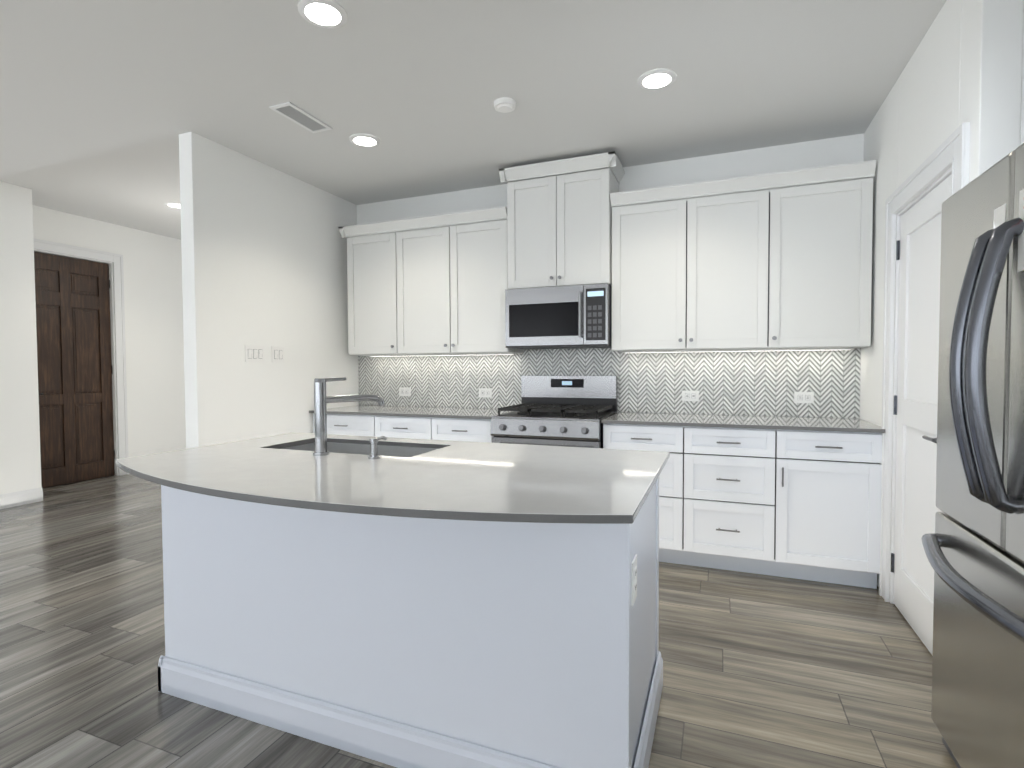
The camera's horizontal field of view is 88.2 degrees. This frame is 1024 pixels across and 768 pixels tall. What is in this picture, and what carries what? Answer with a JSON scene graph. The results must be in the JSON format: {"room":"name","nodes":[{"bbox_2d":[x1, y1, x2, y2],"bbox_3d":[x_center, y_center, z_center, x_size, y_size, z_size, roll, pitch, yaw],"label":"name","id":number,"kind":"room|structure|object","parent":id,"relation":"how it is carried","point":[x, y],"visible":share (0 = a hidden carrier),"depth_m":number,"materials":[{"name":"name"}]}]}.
{"room":"kitchen","nodes":[
{"label":"kitchen","id":0,"kind":"room"},
{"bbox_2d":[0,181,41,494],"bbox_3d":[-6.202,-0.364,5.506,3.510,2.950,0.330,0,2,21],"label":"wall","id":1,"kind":"structure","parent":0,"point":[20,462],"depth_m":4.88,"materials":[{"name":"white paint"}]},
{"bbox_2d":[1,487,42,508],"bbox_3d":[-4.551,1.058,4.915,0.016,0.130,0.310,0,2,21],"label":"baseboard","id":2,"kind":"structure","parent":1,"relation":"attached to","point":[18,498],"depth_m":4.90,"materials":[{"name":"white wood"}]},
{"bbox_2d":[0,135,180,239],"bbox_3d":[-4.478,-1.933,5.998,6.338,0.140,3.219,0,2,21],"label":"ceiling","id":3,"kind":"structure","parent":0,"point":[137,186],"depth_m":4.88,"materials":[{"name":"white paint"}]},
{"bbox_2d":[165,202,179,207],"bbox_3d":[-3.473,-1.845,5.466,0.196,0.010,0.196,0,2,21],"label":"recessed light","id":4,"kind":"object","parent":3,"relation":"in","point":[174,204],"visible":0.65,"depth_m":5.42,"materials":[{"name":"white plastic"}]},
{"bbox_2d":[32,205,185,475],"bbox_3d":[-4.632,-0.399,6.399,0.120,2.950,2.480,0,2,21],"label":"wall","id":5,"kind":"structure","parent":0,"point":[153,306],"depth_m":6.54,"materials":[{"name":"white paint"}]},
{"bbox_2d":[34,251,114,487],"bbox_3d":[-4.847,-0.149,5.782,0.104,2.475,0.917,0,2,21],"label":"front door","id":6,"kind":"structure","parent":5,"relation":"in","point":[73,330],"depth_m":5.83,"materials":[{"name":"brown wood"}]},
{"bbox_2d":[33,238,128,475],"bbox_3d":[-4.864,-0.206,5.779,0.144,2.605,1.145,0,2,21],"label":"door frame","id":7,"kind":"structure","parent":5,"relation":"attached to","point":[118,353],"depth_m":6.20,"materials":[{"name":"white wood"}]},
{"bbox_2d":[179,132,358,448],"bbox_3d":[-1.485,-0.364,4.820,0.115,2.950,3.120,0,2,21],"label":"wall","id":8,"kind":"structure","parent":0,"point":[264,254],"depth_m":3.78,"materials":[{"name":"white paint"}]},
{"bbox_2d":[245,345,263,361],"bbox_3d":[-1.831,-0.215,3.767,0.011,0.118,0.165,0,2,21],"label":"switch plate","id":9,"kind":"object","parent":8,"relation":"attached to","point":[254,353],"depth_m":3.76,"materials":[{"name":"white plastic"}]},
{"bbox_2d":[271,346,283,361],"bbox_3d":[-1.753,-0.221,3.965,0.011,0.118,0.118,0,2,21],"label":"switch plate","id":10,"kind":"object","parent":8,"relation":"attached to","point":[277,352],"depth_m":3.96,"materials":[{"name":"white plastic"}]},
{"bbox_2d":[0,0,945,204],"bbox_3d":[-3.574,-1.680,1.104,11.600,0.350,8.720,0,2,21],"label":"ceiling","id":11,"kind":"structure","parent":0,"point":[417,88],"depth_m":2.72,"materials":[{"name":"white paint"}]},
{"bbox_2d":[269,102,332,132],"bbox_3d":[-1.243,-1.574,3.132,0.150,0.008,0.350,0,2,21],"label":"ceiling vent","id":12,"kind":"object","parent":11,"relation":"in","point":[299,116],"visible":0.98,"depth_m":3.12,"materials":[{"name":"white metal"}]},
{"bbox_2d":[298,0,347,28],"bbox_3d":[-0.789,-1.546,2.208,0.196,0.010,0.196,0,2,21],"label":"recessed light","id":13,"kind":"object","parent":11,"relation":"in","point":[328,13],"visible":1,"depth_m":2.20,"materials":[{"name":"white plastic"}]},
{"bbox_2d":[349,134,379,146],"bbox_3d":[-0.959,-1.584,3.445,0.196,0.010,0.196,0,2,21],"label":"recessed light","id":14,"kind":"object","parent":11,"relation":"in","point":[365,140],"visible":1,"depth_m":3.43,"materials":[{"name":"white plastic"}]},
{"bbox_2d":[494,97,515,112],"bbox_3d":[-0.040,-1.560,2.966,0.124,0.036,0.124,0,2,21],"label":"smoke detector","id":15,"kind":"object","parent":11,"relation":"attached to","point":[504,104],"visible":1,"depth_m":2.94,"materials":[{"name":"white plastic"}]},
{"bbox_2d":[637,69,676,89],"bbox_3d":[0.748,-1.570,2.732,0.196,0.010,0.196,0,2,21],"label":"recessed light","id":16,"kind":"object","parent":11,"relation":"in","point":[656,79],"visible":0.98,"depth_m":2.72,"materials":[{"name":"white plastic"}]},
{"bbox_2d":[0,474,957,767],"bbox_3d":[-3.290,1.261,1.885,11.600,0.100,10.200,0,2,21],"label":"floor","id":17,"kind":"structure","parent":0,"point":[760,670],"depth_m":2.20,"materials":[{"name":"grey wood"}]},
{"bbox_2d":[313,413,380,436],"bbox_3d":[-1.202,0.676,4.471,0.674,0.892,0.620,0,2,21],"label":"base cabinet","id":18,"kind":"object","parent":17,"relation":"on","point":[337,423],"depth_m":4.15,"materials":[{"name":"white wood"}]},
{"bbox_2d":[158,485,662,767],"bbox_3d":[-0.392,0.746,2.058,1.828,0.892,0.747,0,2,21],"label":"kitchen island","id":19,"kind":"object","parent":17,"relation":"on","point":[409,603],"depth_m":1.66,"materials":[{"name":"white paint"}]},
{"bbox_2d":[115,433,669,548],"bbox_3d":[-0.477,0.292,1.938,1.935,0.022,1.126,0,2,21],"label":"island countertop","id":20,"kind":"structure","parent":19,"relation":"on","point":[577,495],"depth_m":1.60,"materials":[{"name":"grey stone"}]},
{"bbox_2d":[311,377,384,456],"bbox_3d":[-0.657,0.124,2.133,0.195,0.303,0.237,0,2,21],"label":"faucet","id":21,"kind":"object","parent":20,"relation":"on","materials":[{"name":"silver metal"}]},
{"bbox_2d":[267,437,442,456],"bbox_3d":[-0.674,0.392,2.307,0.813,0.222,0.414,0,2,21],"label":"sink","id":22,"kind":"object","parent":20,"relation":"in","point":[384,448],"depth_m":2.46,"materials":[{"name":"grey metal"}]},
{"bbox_2d":[631,554,636,605],"bbox_3d":[0.337,0.538,1.452,0.007,0.116,0.072,0,2,21],"label":"outlet","id":23,"kind":"object","parent":19,"relation":"attached to","point":[634,558],"depth_m":1.44,"materials":[{"name":"white plastic"}]},
{"bbox_2d":[381,417,440,439],"bbox_3d":[-0.713,0.679,4.280,0.624,0.892,0.620,0,2,21],"label":"base cabinet","id":24,"kind":"object","parent":17,"relation":"on","point":[394,427],"depth_m":3.95,"materials":[{"name":"white wood"}]},
{"bbox_2d":[309,405,512,420],"bbox_3d":[-0.775,0.221,4.271,1.613,0.022,0.632,0,2,21],"label":"countertop","id":25,"kind":"structure","parent":24,"relation":"on","point":[358,410],"depth_m":4.11,"materials":[{"name":"grey stone"}]},
{"bbox_2d":[441,417,492,442],"bbox_3d":[-0.278,0.683,4.109,0.560,0.892,0.620,0,2,21],"label":"base cabinet","id":26,"kind":"object","parent":17,"relation":"on","point":[452,428],"depth_m":3.79,"materials":[{"name":"white wood"}]},
{"bbox_2d":[490,376,616,447],"bbox_3d":[0.316,0.540,3.799,0.752,1.190,0.709,0,2,21],"label":"range","id":27,"kind":"object","parent":17,"relation":"on","point":[569,411],"visible":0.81,"depth_m":3.65,"materials":[{"name":"silver metal"}]},
{"bbox_2d":[603,425,684,564],"bbox_3d":[0.933,0.692,3.633,0.502,0.892,0.620,0,2,21],"label":"base cabinet","id":28,"kind":"object","parent":17,"relation":"on","point":[663,438],"depth_m":3.30,"materials":[{"name":"white wood"}]},
{"bbox_2d":[685,425,792,577],"bbox_3d":[1.433,0.696,3.437,0.572,0.892,0.620,0,2,21],"label":"base cabinet","id":29,"kind":"object","parent":17,"relation":"on","point":[737,480],"depth_m":3.15,"materials":[{"name":"white wood"}]},
{"bbox_2d":[601,413,884,432],"bbox_3d":[1.413,0.237,3.413,1.551,0.022,0.632,0,2,21],"label":"countertop","id":30,"kind":"structure","parent":29,"relation":"on","point":[703,421],"depth_m":3.26,"materials":[{"name":"grey stone"}]},
{"bbox_2d":[789,429,881,588],"bbox_3d":[1.886,0.699,3.259,0.525,0.892,0.620,0,2,21],"label":"base cabinet","id":31,"kind":"object","parent":17,"relation":"on","point":[791,497],"depth_m":2.97,"materials":[{"name":"white wood"}]},
{"bbox_2d":[921,143,1023,767],"bbox_3d":[1.557,0.315,1.175,0.951,1.792,0.900,0,2,21],"label":"refrigerator","id":32,"kind":"object","parent":17,"relation":"on","point":[973,545],"visible":1,"depth_m":1.35,"materials":[{"name":"grey metal"}]},
{"bbox_2d":[357,133,863,417],"bbox_3d":[0.998,-0.244,3.978,5.126,2.740,0.120,0,2,21],"label":"wall","id":33,"kind":"structure","parent":0,"point":[814,153],"depth_m":3.78,"materials":[{"name":"white paint"}]},
{"bbox_2d":[342,227,405,356],"bbox_3d":[-1.080,-0.749,4.532,0.552,0.995,0.330,0,2,21],"label":"upper cabinet","id":34,"kind":"object","parent":33,"relation":"attached to","point":[374,262],"depth_m":4.39,"materials":[{"name":"white wood"}]},
{"bbox_2d":[402,215,522,354],"bbox_3d":[-0.454,-0.744,4.287,1.040,0.995,0.330,0,2,21],"label":"upper cabinet","id":35,"kind":"object","parent":33,"relation":"attached to","point":[454,276],"depth_m":4.11,"materials":[{"name":"white wood"}]},
{"bbox_2d":[502,163,621,288],"bbox_3d":[0.381,-1.098,3.932,0.760,0.793,0.359,0,2,21],"label":"upper cabinet","id":36,"kind":"object","parent":33,"relation":"attached to","point":[560,228],"depth_m":3.75,"materials":[{"name":"white wood"}]},
{"bbox_2d":[505,283,611,348],"bbox_3d":[0.367,-0.482,3.909,0.754,0.426,0.448,0,2,21],"label":"microwave","id":37,"kind":"object","parent":36,"relation":"attached to","point":[568,317],"visible":1,"depth_m":3.73,"materials":[{"name":"silver metal"}]},
{"bbox_2d":[358,348,860,417],"bbox_3d":[0.422,0.025,4.142,3.934,0.598,0.010,0,2,21],"label":"backsplash","id":38,"kind":"structure","parent":33,"relation":"attached to","point":[763,383],"depth_m":3.89,"materials":[{"name":"tile"}]},
{"bbox_2d":[399,387,410,395],"bbox_3d":[-0.947,0.069,4.671,0.116,0.076,0.008,0,2,21],"label":"outlet","id":39,"kind":"object","parent":38,"relation":"attached to","point":[403,391],"depth_m":4.67,"materials":[{"name":"white plastic"}]},
{"bbox_2d":[479,388,491,397],"bbox_3d":[-0.222,0.074,4.386,0.116,0.076,0.008,0,2,21],"label":"outlet","id":40,"kind":"object","parent":38,"relation":"attached to","point":[483,392],"depth_m":4.38,"materials":[{"name":"white plastic"}]},
{"bbox_2d":[682,391,698,400],"bbox_3d":[1.281,0.086,3.796,0.116,0.076,0.008,0,2,21],"label":"outlet","id":41,"kind":"object","parent":38,"relation":"attached to","point":[686,395],"depth_m":3.79,"materials":[{"name":"white plastic"}]},
{"bbox_2d":[794,392,813,402],"bbox_3d":[1.952,0.091,3.533,0.116,0.076,0.008,0,2,21],"label":"outlet","id":42,"kind":"object","parent":38,"relation":"attached to","point":[803,397],"depth_m":3.53,"materials":[{"name":"white plastic"}]},
{"bbox_2d":[612,183,781,352],"bbox_3d":[1.235,-0.732,3.624,1.049,0.995,0.330,0,2,21],"label":"upper cabinet","id":43,"kind":"object","parent":33,"relation":"attached to","point":[698,273],"depth_m":3.46,"materials":[{"name":"white wood"}]},
{"bbox_2d":[782,171,874,350],"bbox_3d":[1.892,-0.727,3.366,0.612,0.995,0.330,0,2,21],"label":"upper cabinet","id":44,"kind":"object","parent":33,"relation":"attached to","point":[784,267],"depth_m":3.20,"materials":[{"name":"white wood"}]},
{"bbox_2d":[859,0,1022,601],"bbox_3d":[2.007,-0.207,2.633,0.115,2.740,1.646,0,2,21],"label":"wall","id":45,"kind":"structure","parent":0,"point":[964,64],"depth_m":2.17,"materials":[{"name":"white paint"}]},
{"bbox_2d":[891,174,951,655],"bbox_3d":[1.863,0.155,2.422,0.088,2.015,0.740,0,2,21],"label":"pantry door","id":46,"kind":"structure","parent":45,"relation":"in","point":[918,256],"depth_m":2.48,"materials":[{"name":"white wood"}]},
{"bbox_2d":[879,122,969,603],"bbox_3d":[1.900,0.099,2.399,0.139,2.145,0.970,0,2,21],"label":"door frame","id":47,"kind":"structure","parent":45,"relation":"attached to","point":[953,149],"depth_m":2.76,"materials":[{"name":"white wood"}]},
{"bbox_2d":[1020,0,1023,144],"bbox_3d":[2.282,-0.179,1.704,1.075,2.740,0.115,0,2,21],"label":"wall","id":48,"kind":"structure","parent":0,"point":[1022,116],"depth_m":1.82,"materials":[{"name":"white paint"}]}
]}

